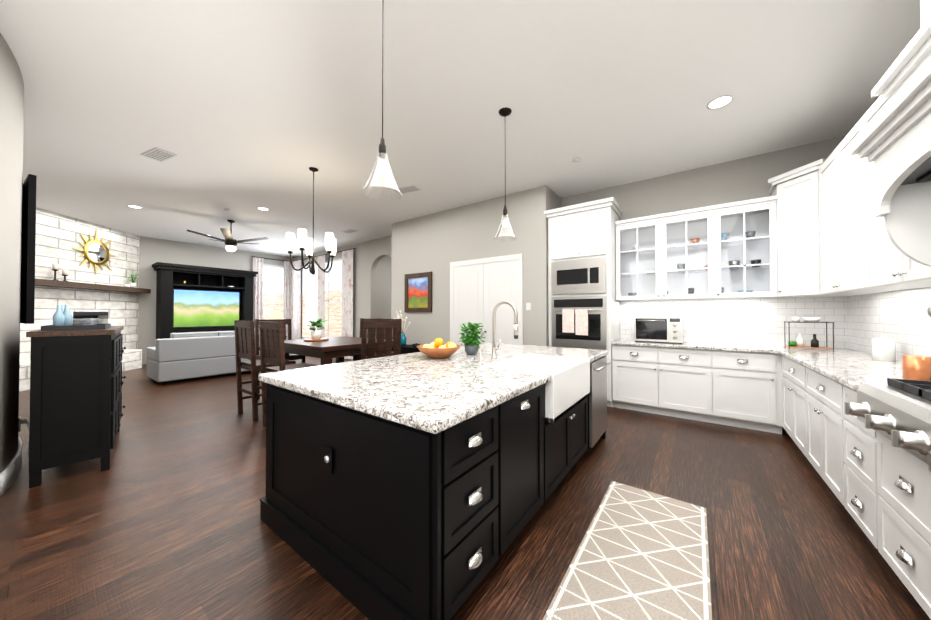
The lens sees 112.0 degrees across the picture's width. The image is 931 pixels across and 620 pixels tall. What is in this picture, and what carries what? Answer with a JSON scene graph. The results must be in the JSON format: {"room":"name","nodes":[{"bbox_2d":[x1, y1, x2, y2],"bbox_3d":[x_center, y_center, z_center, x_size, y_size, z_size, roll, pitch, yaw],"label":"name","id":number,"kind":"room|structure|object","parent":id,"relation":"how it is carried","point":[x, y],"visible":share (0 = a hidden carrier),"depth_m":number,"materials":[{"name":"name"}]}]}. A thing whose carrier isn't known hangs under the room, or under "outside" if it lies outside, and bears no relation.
{"room":"dining room and kitchen","nodes":[
{"label":"dining room and kitchen","id":0,"kind":"room"},
{"bbox_2d":[269,311,286,336],"bbox_3d":[-5.929,0.727,9.835,0.440,1.390,0.440,0,-1,36],"label":"table lamp","id":1,"kind":"object","parent":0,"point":[276,315],"visible":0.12,"depth_m":9.72,"materials":[{"name":"beige fabric"}]},
{"bbox_2d":[0,33,877,472],"bbox_3d":[-2.488,-0.283,5.179,13.170,3.300,9.255,0,-1,36],"label":"wall","id":2,"kind":"structure","parent":0,"point":[436,243],"depth_m":5.01,"materials":[{"name":"grey paint"}]},
{"bbox_2d":[0,435,21,496],"bbox_3d":[-4.244,1.294,5.301,9.868,0.150,7.102,0,-1,36],"label":"baseboard","id":3,"kind":"structure","parent":2,"relation":"attached to","point":[9,473],"depth_m":2.42,"materials":[{"name":"white"}]},
{"bbox_2d":[18,416,28,455],"bbox_3d":[-3.986,1.127,2.868,0.541,0.413,0.107,0,-1,36],"label":"wall outlet","id":4,"kind":"object","parent":2,"relation":"attached to","point":[23,420],"visible":0.52,"depth_m":2.70,"materials":[{"name":"grey plastic"}]},
{"bbox_2d":[20,174,36,323],"bbox_3d":[-4.137,-0.529,2.951,0.840,1.300,0.045,0,-1,31],"label":"framed artwork","id":5,"kind":"object","parent":2,"relation":"attached to","point":[28,250],"visible":0.89,"depth_m":2.74,"materials":[{"name":"black"}]},
{"bbox_2d":[263,264,283,318],"bbox_3d":[-6.461,-0.394,10.592,0.058,2.250,0.910,0,-1,36],"label":"window","id":6,"kind":"structure","parent":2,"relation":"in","point":[273,280],"depth_m":10.55,"materials":[{"name":"white"}]},
{"bbox_2d":[252,256,307,339],"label":"curtains","id":7,"kind":"object","parent":2,"relation":"attached to","point":[292,296],"depth_m":10.69,"materials":[{"name":"fabric"}]},
{"bbox_2d":[314,254,327,337],"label":"curtains","id":8,"kind":"object","parent":2,"relation":"attached to","point":[321,258],"depth_m":9.79,"materials":[{"name":"fabric"}]},
{"bbox_2d":[301,258,341,338],"bbox_3d":[-4.548,-0.252,9.911,2.590,2.550,0.058,0,-1,36],"label":"window","id":9,"kind":"structure","parent":2,"relation":"in","point":[333,302],"depth_m":9.72,"materials":[{"name":"white"}]},
{"bbox_2d":[336,248,355,336],"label":"curtains","id":10,"kind":"object","parent":2,"relation":"attached to","point":[347,255],"depth_m":8.96,"materials":[{"name":"fabric"}]},
{"bbox_2d":[404,272,431,311],"bbox_3d":[-0.979,-0.358,6.452,0.760,0.800,0.035,0,-1,36],"label":"picture frame","id":11,"kind":"object","parent":2,"relation":"attached to","point":[418,292],"visible":1,"depth_m":6.44,"materials":[{"name":"brown wood"}]},
{"bbox_2d":[450,253,522,345],"bbox_3d":[0.307,0.231,5.493,1.500,2.280,0.049,0,-1,36],"label":"pantry door","id":12,"kind":"structure","parent":2,"relation":"in","point":[481,288],"depth_m":5.45,"materials":[{"name":"white wood"}]},
{"bbox_2d":[526,303,530,309],"bbox_3d":[1.006,-0.055,5.011,0.080,0.120,0.007,0,-1,36],"label":"light switch","id":13,"kind":"object","parent":2,"relation":"attached to","point":[528,306],"depth_m":5.01,"materials":[{"name":"white plastic"}]},
{"bbox_2d":[615,207,722,300],"bbox_3d":[2.773,-0.697,4.365,1.194,1.110,0.348,0,-1,36],"label":"upper cabinet","id":14,"kind":"object","parent":2,"relation":"attached to","point":[664,257],"depth_m":4.31,"materials":[{"name":"white wood"}]},
{"bbox_2d":[620,296,843,347],"bbox_3d":[3.313,-0.179,4.176,2.280,1.230,0.007,0,-1,36],"label":"backsplash","id":15,"kind":"structure","parent":2,"relation":"attached to","point":[757,321],"depth_m":3.97,"materials":[{"name":"tile"}]},
{"bbox_2d":[723,199,777,298],"bbox_3d":[3.405,-0.703,3.901,0.630,1.110,0.348,0,-1,36],"label":"upper cabinet","id":16,"kind":"object","parent":2,"relation":"attached to","point":[725,251],"depth_m":3.88,"materials":[{"name":"white wood"}]},
{"bbox_2d":[769,163,853,297],"bbox_3d":[3.806,-0.813,3.406,0.608,1.320,0.672,0,-1,36],"label":"upper cabinet","id":17,"kind":"object","parent":2,"relation":"attached to","point":[793,188],"depth_m":3.42,"materials":[{"name":"white wood"}]},
{"bbox_2d":[812,115,923,294],"bbox_3d":[3.416,-0.844,2.687,0.387,1.365,1.181,0,-1,36],"label":"upper cabinet","id":18,"kind":"object","parent":2,"relation":"attached to","point":[833,239],"depth_m":2.74,"materials":[{"name":"white wood"}]},
{"bbox_2d":[844,287,930,360],"bbox_3d":[2.359,-0.218,0.913,0.007,1.230,6.399,0,-1,36],"label":"backsplash","id":19,"kind":"structure","parent":2,"relation":"attached to","point":[902,318],"depth_m":2.69,"materials":[{"name":"tile"}]},
{"bbox_2d":[849,0,930,266],"bbox_3d":[2.042,-1.090,1.057,0.672,1.778,1.200,0,-1,36],"label":"range hood","id":20,"kind":"object","parent":2,"relation":"attached to","point":[893,143],"visible":1,"depth_m":1.50,"materials":[{"name":"white wood"}]},
{"bbox_2d":[864,95,930,290],"bbox_3d":[2.827,-0.832,1.846,0.342,1.320,1.129,0,-1,36],"label":"upper cabinet","id":21,"kind":"object","parent":2,"relation":"attached to","point":[889,269],"depth_m":2.17,"materials":[{"name":"white wood"}]},
{"bbox_2d":[0,0,920,256],"bbox_3d":[-3.560,-1.970,4.160,13.770,0.050,12.600,0,-1,36],"label":"ceiling","id":22,"kind":"structure","parent":0,"point":[243,110],"depth_m":2.89,"materials":[{"name":"white paint"}]},
{"bbox_2d":[127,205,141,208],"bbox_3d":[-6.085,-1.912,5.772,0.214,0.025,0.182,0,-1,36],"label":"recessed light","id":23,"kind":"object","parent":22,"relation":"in","point":[132,206],"depth_m":5.82,"materials":[{"name":"white"}]},
{"bbox_2d":[141,147,176,161],"bbox_3d":[-3.794,-1.934,3.886,0.441,0.025,0.262,0,-1,36],"label":"air vent","id":24,"kind":"object","parent":22,"relation":"in","point":[159,154],"depth_m":3.90,"materials":[{"name":"white metal"}]},
{"bbox_2d":[187,220,268,251],"bbox_3d":[-5.048,-1.580,6.700,1.382,0.670,1.369,0,-1,36],"label":"ceiling fan","id":25,"kind":"object","parent":22,"relation":"hanging from","point":[230,241],"visible":1,"depth_m":6.63,"materials":[{"name":"brown metal"}]},
{"bbox_2d":[257,207,268,210],"bbox_3d":[-3.800,-1.911,5.893,0.188,0.025,0.194,0,-1,36],"label":"recessed light","id":26,"kind":"object","parent":22,"relation":"in","point":[260,208],"depth_m":5.94,"materials":[{"name":"white"}]},
{"bbox_2d":[286,167,335,274],"bbox_3d":[-2.078,-1.213,4.335,0.642,1.460,0.616,0,-1,36],"label":"chandelier","id":27,"kind":"object","parent":22,"relation":"hanging from","point":[303,241],"visible":1,"depth_m":4.22,"materials":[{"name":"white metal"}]},
{"bbox_2d":[341,229,357,232],"bbox_3d":[-2.761,-1.892,7.486,0.414,0.025,0.218,0,-1,36],"label":"air vent","id":28,"kind":"object","parent":22,"relation":"in","point":[349,230],"depth_m":7.56,"materials":[{"name":"white metal"}]},
{"bbox_2d":[362,0,401,200],"bbox_3d":[-0.496,-1.331,1.879,0.236,1.280,0.236,0,-1,36],"label":"pendant light","id":29,"kind":"object","parent":22,"relation":"hanging from","point":[382,168],"visible":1,"depth_m":1.87,"materials":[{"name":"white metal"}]},
{"bbox_2d":[393,185,421,193],"bbox_3d":[-0.919,-1.922,4.971,0.429,0.025,0.263,0,-1,36],"label":"air vent","id":30,"kind":"object","parent":22,"relation":"in","point":[411,188],"depth_m":5.00,"materials":[{"name":"white metal"}]},
{"bbox_2d":[493,107,516,240],"bbox_3d":[0.391,-1.327,3.089,0.236,1.260,0.236,0,-1,36],"label":"pendant light","id":31,"kind":"object","parent":22,"relation":"hanging from","point":[505,112],"visible":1,"depth_m":3.08,"materials":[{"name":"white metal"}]},
{"bbox_2d":[573,157,580,161],"bbox_3d":[1.422,-1.933,4.009,0.096,0.025,0.121,0,-1,36],"label":"recessed light","id":32,"kind":"object","parent":22,"relation":"in","point":[577,159],"depth_m":4.01,"materials":[{"name":"white plastic"}]},
{"bbox_2d":[706,95,733,109],"bbox_3d":[2.368,-1.946,2.921,0.196,0.025,0.198,0,-1,36],"label":"recessed light","id":33,"kind":"object","parent":22,"relation":"in","point":[720,101],"depth_m":2.95,"materials":[{"name":"white"}]},
{"bbox_2d":[0,356,930,619],"bbox_3d":[-3.560,1.380,4.120,13.770,0.050,12.600,0,-1,36],"label":"floor","id":34,"kind":"structure","parent":0,"point":[160,519],"depth_m":1.90,"materials":[{"name":"brown wood"}]},
{"bbox_2d":[26,304,125,487],"bbox_3d":[-3.556,0.649,2.945,1.290,1.383,0.469,-1,-1,45],"label":"sideboard","id":35,"kind":"object","parent":34,"relation":"on","point":[76,384],"visible":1,"depth_m":2.50,"materials":[{"name":"black wood"}]},
{"bbox_2d":[19,207,150,391],"bbox_3d":[-8.019,-0.265,6.578,0.750,3.298,2.986,0,-1,-9],"label":"fireplace","id":36,"kind":"object","parent":34,"relation":"on","point":[86,269],"visible":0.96,"depth_m":6.72,"materials":[{"name":"brick"}]},
{"bbox_2d":[146,330,259,384],"bbox_3d":[-5.398,0.921,6.727,1.030,0.930,1.900,0,-1,36],"label":"sofa","id":37,"kind":"object","parent":34,"relation":"on","point":[180,356],"visible":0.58,"depth_m":6.09,"materials":[{"name":"fabric"}]},
{"bbox_2d":[152,262,257,338],"bbox_3d":[-7.308,0.112,8.931,0.646,2.600,2.240,0,-1,36],"label":"entertainment center","id":38,"kind":"object","parent":34,"relation":"on","point":[191,298],"visible":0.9,"depth_m":8.78,"materials":[{"name":"black wood"}]},
{"bbox_2d":[234,320,295,421],"bbox_3d":[-2.637,0.744,4.127,0.540,1.220,0.530,0,-1,36],"label":"dining chair","id":39,"kind":"object","parent":34,"relation":"on","point":[244,340],"visible":0.73,"depth_m":3.94,"materials":[{"name":"brown wood"}]},
{"bbox_2d":[255,319,304,399],"bbox_3d":[-2.864,0.753,4.857,0.530,1.220,0.540,0,-1,36],"label":"dining chair","id":40,"kind":"object","parent":34,"relation":"on","point":[291,356],"visible":0.29,"depth_m":4.81,"materials":[{"name":"brown wood"}]},
{"bbox_2d":[259,321,319,426],"bbox_3d":[-2.017,0.739,3.671,0.540,1.220,0.530,0,-1,36],"label":"dining chair","id":41,"kind":"object","parent":34,"relation":"on","point":[272,346],"visible":0.33,"depth_m":3.54,"materials":[{"name":"brown wood"}]},
{"bbox_2d":[284,336,393,364],"bbox_3d":[-1.905,0.902,4.549,1.400,0.915,1.160,0,-1,36],"label":"dining table","id":42,"kind":"object","parent":34,"relation":"on","point":[338,348],"visible":0.4,"depth_m":4.07,"materials":[{"name":"brown wood"}]},
{"bbox_2d":[304,318,328,341],"bbox_3d":[-2.161,0.281,4.545,0.340,0.327,0.340,0,-1,36],"label":"potted plant","id":43,"kind":"object","parent":42,"relation":"on","point":[316,335],"visible":1,"depth_m":4.50,"materials":[{"name":"green plant"}]},
{"bbox_2d":[353,318,379,360],"bbox_3d":[-1.882,0.760,5.495,0.540,1.220,0.530,0,-1,36],"label":"dining chair","id":44,"kind":"object","parent":34,"relation":"on","point":[360,336],"visible":0.04,"depth_m":5.69,"materials":[{"name":"brown wood"}]},
{"bbox_2d":[356,319,401,360],"bbox_3d":[-1.430,0.756,5.163,0.540,1.220,0.530,0,-1,36],"label":"dining chair","id":45,"kind":"object","parent":34,"relation":"on","point":[358,357],"visible":0.12,"depth_m":5.21,"materials":[{"name":"brown wood"}]},
{"bbox_2d":[361,320,398,359],"bbox_3d":[-1.225,0.742,3.965,0.530,1.220,0.540,0,-1,36],"label":"dining chair","id":46,"kind":"object","parent":34,"relation":"on","point":[372,326],"visible":0.31,"depth_m":3.81,"materials":[{"name":"brown wood"}]},
{"bbox_2d":[392,344,420,353],"bbox_3d":[-1.101,1.050,6.277,0.850,0.660,0.380,0,-1,36],"label":"console table","id":47,"kind":"object","parent":34,"relation":"on","point":[406,348],"visible":0.12,"depth_m":6.10,"materials":[{"name":"black wood"}]},
{"bbox_2d":[394,310,410,345],"bbox_3d":[-1.280,0.362,6.410,0.360,0.718,0.262,0,-1,36],"label":"vase","id":48,"kind":"object","parent":47,"relation":"on","point":[403,340],"visible":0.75,"depth_m":6.36,"materials":[{"name":"teal glass"}]},
{"bbox_2d":[260,356,610,619],"bbox_3d":[0.114,0.901,2.630,1.546,0.872,2.706,0,-1,36],"label":"kitchen island","id":49,"kind":"object","parent":34,"relation":"on","point":[370,517],"visible":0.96,"depth_m":1.46,"materials":[{"name":"black wood"}]},
{"bbox_2d":[258,342,607,433],"bbox_3d":[0.092,0.442,2.674,1.525,0.047,2.750,0,-1,36],"label":"island countertop","id":50,"kind":"structure","parent":49,"relation":"on","point":[420,391],"depth_m":1.76,"materials":[{"name":"stone"}]},
{"bbox_2d":[417,338,459,358],"bbox_3d":[-0.236,0.332,2.773,0.390,0.172,0.390,0,-1,36],"label":"fruit bowl","id":51,"kind":"object","parent":50,"relation":"on","point":[437,348],"visible":1,"depth_m":2.68,"materials":[{"name":"brown wood"}]},
{"bbox_2d":[458,322,487,354],"bbox_3d":[0.058,0.266,2.993,0.304,0.309,0.294,0,-1,36],"label":"potted plant","id":52,"kind":"object","parent":50,"relation":"on","point":[470,341],"visible":1,"depth_m":2.94,"materials":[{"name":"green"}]},
{"bbox_2d":[478,348,485,360],"bbox_3d":[0.135,0.364,2.563,0.066,0.104,0.040,0,-1,36],"label":"soap pump","id":53,"kind":"object","parent":50,"relation":"on","point":[480,356],"visible":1,"depth_m":2.56,"materials":[{"name":"silver metal"}]},
{"bbox_2d":[491,300,517,358],"bbox_3d":[0.344,0.168,2.668,0.257,0.498,0.110,0,-1,36],"label":"faucet","id":54,"kind":"object","parent":50,"relation":"on","point":[497,305],"visible":1,"depth_m":2.68,"materials":[{"name":"silver metal"}]},
{"bbox_2d":[481,354,589,422],"bbox_3d":[0.584,0.577,2.528,0.581,0.308,0.860,0,-1,36],"label":"island sink","id":55,"kind":"object","parent":50,"relation":"in","point":[567,387],"visible":0.44,"depth_m":2.44,"materials":[{"name":"white ceramic"}]},
{"bbox_2d":[544,197,622,406],"bbox_3d":[1.812,-0.087,4.826,0.990,2.900,0.729,0,-1,36],"label":"tall cabinet","id":56,"kind":"object","parent":34,"relation":"on","point":[583,308],"visible":0.69,"depth_m":4.54,"materials":[{"name":"white wood"}]},
{"bbox_2d":[543,481,711,619],"bbox_3d":[0.863,1.320,1.571,0.580,0.008,1.720,0,-1,36],"label":"rug","id":57,"kind":"object","parent":34,"relation":"on","point":[640,554],"visible":0.89,"depth_m":1.62,"materials":[{"name":"beige fabric"}]},
{"bbox_2d":[612,345,719,423],"bbox_3d":[2.670,0.916,4.241,1.152,0.880,0.637,0,-1,36],"label":"base cabinet","id":58,"kind":"object","parent":34,"relation":"on","point":[674,382],"depth_m":3.95,"materials":[{"name":"white wood"}]},
{"bbox_2d":[611,339,774,352],"bbox_3d":[2.849,0.455,4.095,1.620,0.040,0.669,0,-1,36],"label":"countertop","id":59,"kind":"structure","parent":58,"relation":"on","point":[628,342],"depth_m":3.83,"materials":[{"name":"stone"}]},
{"bbox_2d":[634,316,683,343],"bbox_3d":[2.642,0.261,4.288,0.550,0.349,0.414,0,-1,36],"label":"toaster oven","id":60,"kind":"object","parent":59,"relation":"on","point":[660,328],"visible":1,"depth_m":4.15,"materials":[{"name":"silver metal"}]},
{"bbox_2d":[720,351,779,433],"bbox_3d":[3.298,0.911,3.780,0.661,0.880,0.637,0,-1,36],"label":"base cabinet","id":61,"kind":"object","parent":34,"relation":"on","point":[749,381],"depth_m":3.49,"materials":[{"name":"white wood"}]},
{"bbox_2d":[780,355,799,448],"bbox_3d":[3.326,0.899,2.755,0.637,0.880,1.025,0,-1,36],"label":"base cabinet","id":62,"kind":"object","parent":34,"relation":"on","point":[789,369],"depth_m":3.02,"materials":[{"name":"white wood"}]},
{"bbox_2d":[800,364,835,495],"bbox_3d":[2.845,0.891,2.099,0.637,0.880,0.880,0,-1,36],"label":"base cabinet","id":63,"kind":"object","parent":34,"relation":"on","point":[817,407],"depth_m":2.31,"materials":[{"name":"white wood"}]},
{"bbox_2d":[767,345,902,390],"bbox_3d":[3.145,0.436,2.543,0.669,0.040,2.823,0,-1,36],"label":"countertop","id":64,"kind":"structure","parent":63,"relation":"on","point":[851,369],"depth_m":2.39,"materials":[{"name":"stone"}]},
{"bbox_2d":[784,317,833,350],"bbox_3d":[3.704,0.250,3.394,0.330,0.351,0.210,0,-1,36],"label":"tiered stand","id":65,"kind":"object","parent":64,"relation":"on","point":[799,343],"visible":1,"depth_m":3.38,"materials":[{"name":"black metal"}]},
{"bbox_2d":[871,338,895,361],"bbox_3d":[3.448,0.324,2.588,0.120,0.185,0.120,0,-1,36],"label":"canister","id":66,"kind":"object","parent":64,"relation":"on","point":[883,349],"visible":1,"depth_m":2.55,"materials":[{"name":"white ceramic"}]},
{"bbox_2d":[844,378,930,471],"bbox_3d":[2.000,0.459,1.069,0.758,0.261,0.900,0,-1,36],"label":"range","id":67,"kind":"object","parent":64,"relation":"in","point":[897,412],"visible":1,"depth_m":1.32,"materials":[{"name":"silver metal"}]},
{"bbox_2d":[902,355,930,380],"bbox_3d":[2.525,0.331,1.752,0.100,0.150,0.097,0,-1,36],"label":"copper pot","id":68,"kind":"object","parent":67,"relation":"on","point":[916,367],"visible":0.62,"depth_m":1.73,"materials":[{"name":"brown metal"}]},
{"bbox_2d":[832,380,871,541],"bbox_3d":[2.475,0.885,1.595,0.637,0.880,0.512,0,-1,36],"label":"base cabinet","id":69,"kind":"object","parent":34,"relation":"on","point":[853,451],"depth_m":1.82,"materials":[{"name":"white wood"}]},
{"bbox_2d":[868,428,930,618],"bbox_3d":[2.035,0.951,0.994,0.637,0.735,0.976,0,-1,36],"label":"base cabinet","id":70,"kind":"object","parent":34,"relation":"on","point":[878,484],"depth_m":1.37,"materials":[{"name":"white wood"}]},
{"bbox_2d":[927,306,930,316],"bbox_3d":[2.689,0.187,1.714,0.183,0.438,0.203,0,-1,36],"label":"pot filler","id":71,"kind":"object","parent":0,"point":[929,311],"visible":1,"depth_m":1.77,"materials":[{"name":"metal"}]}
]}

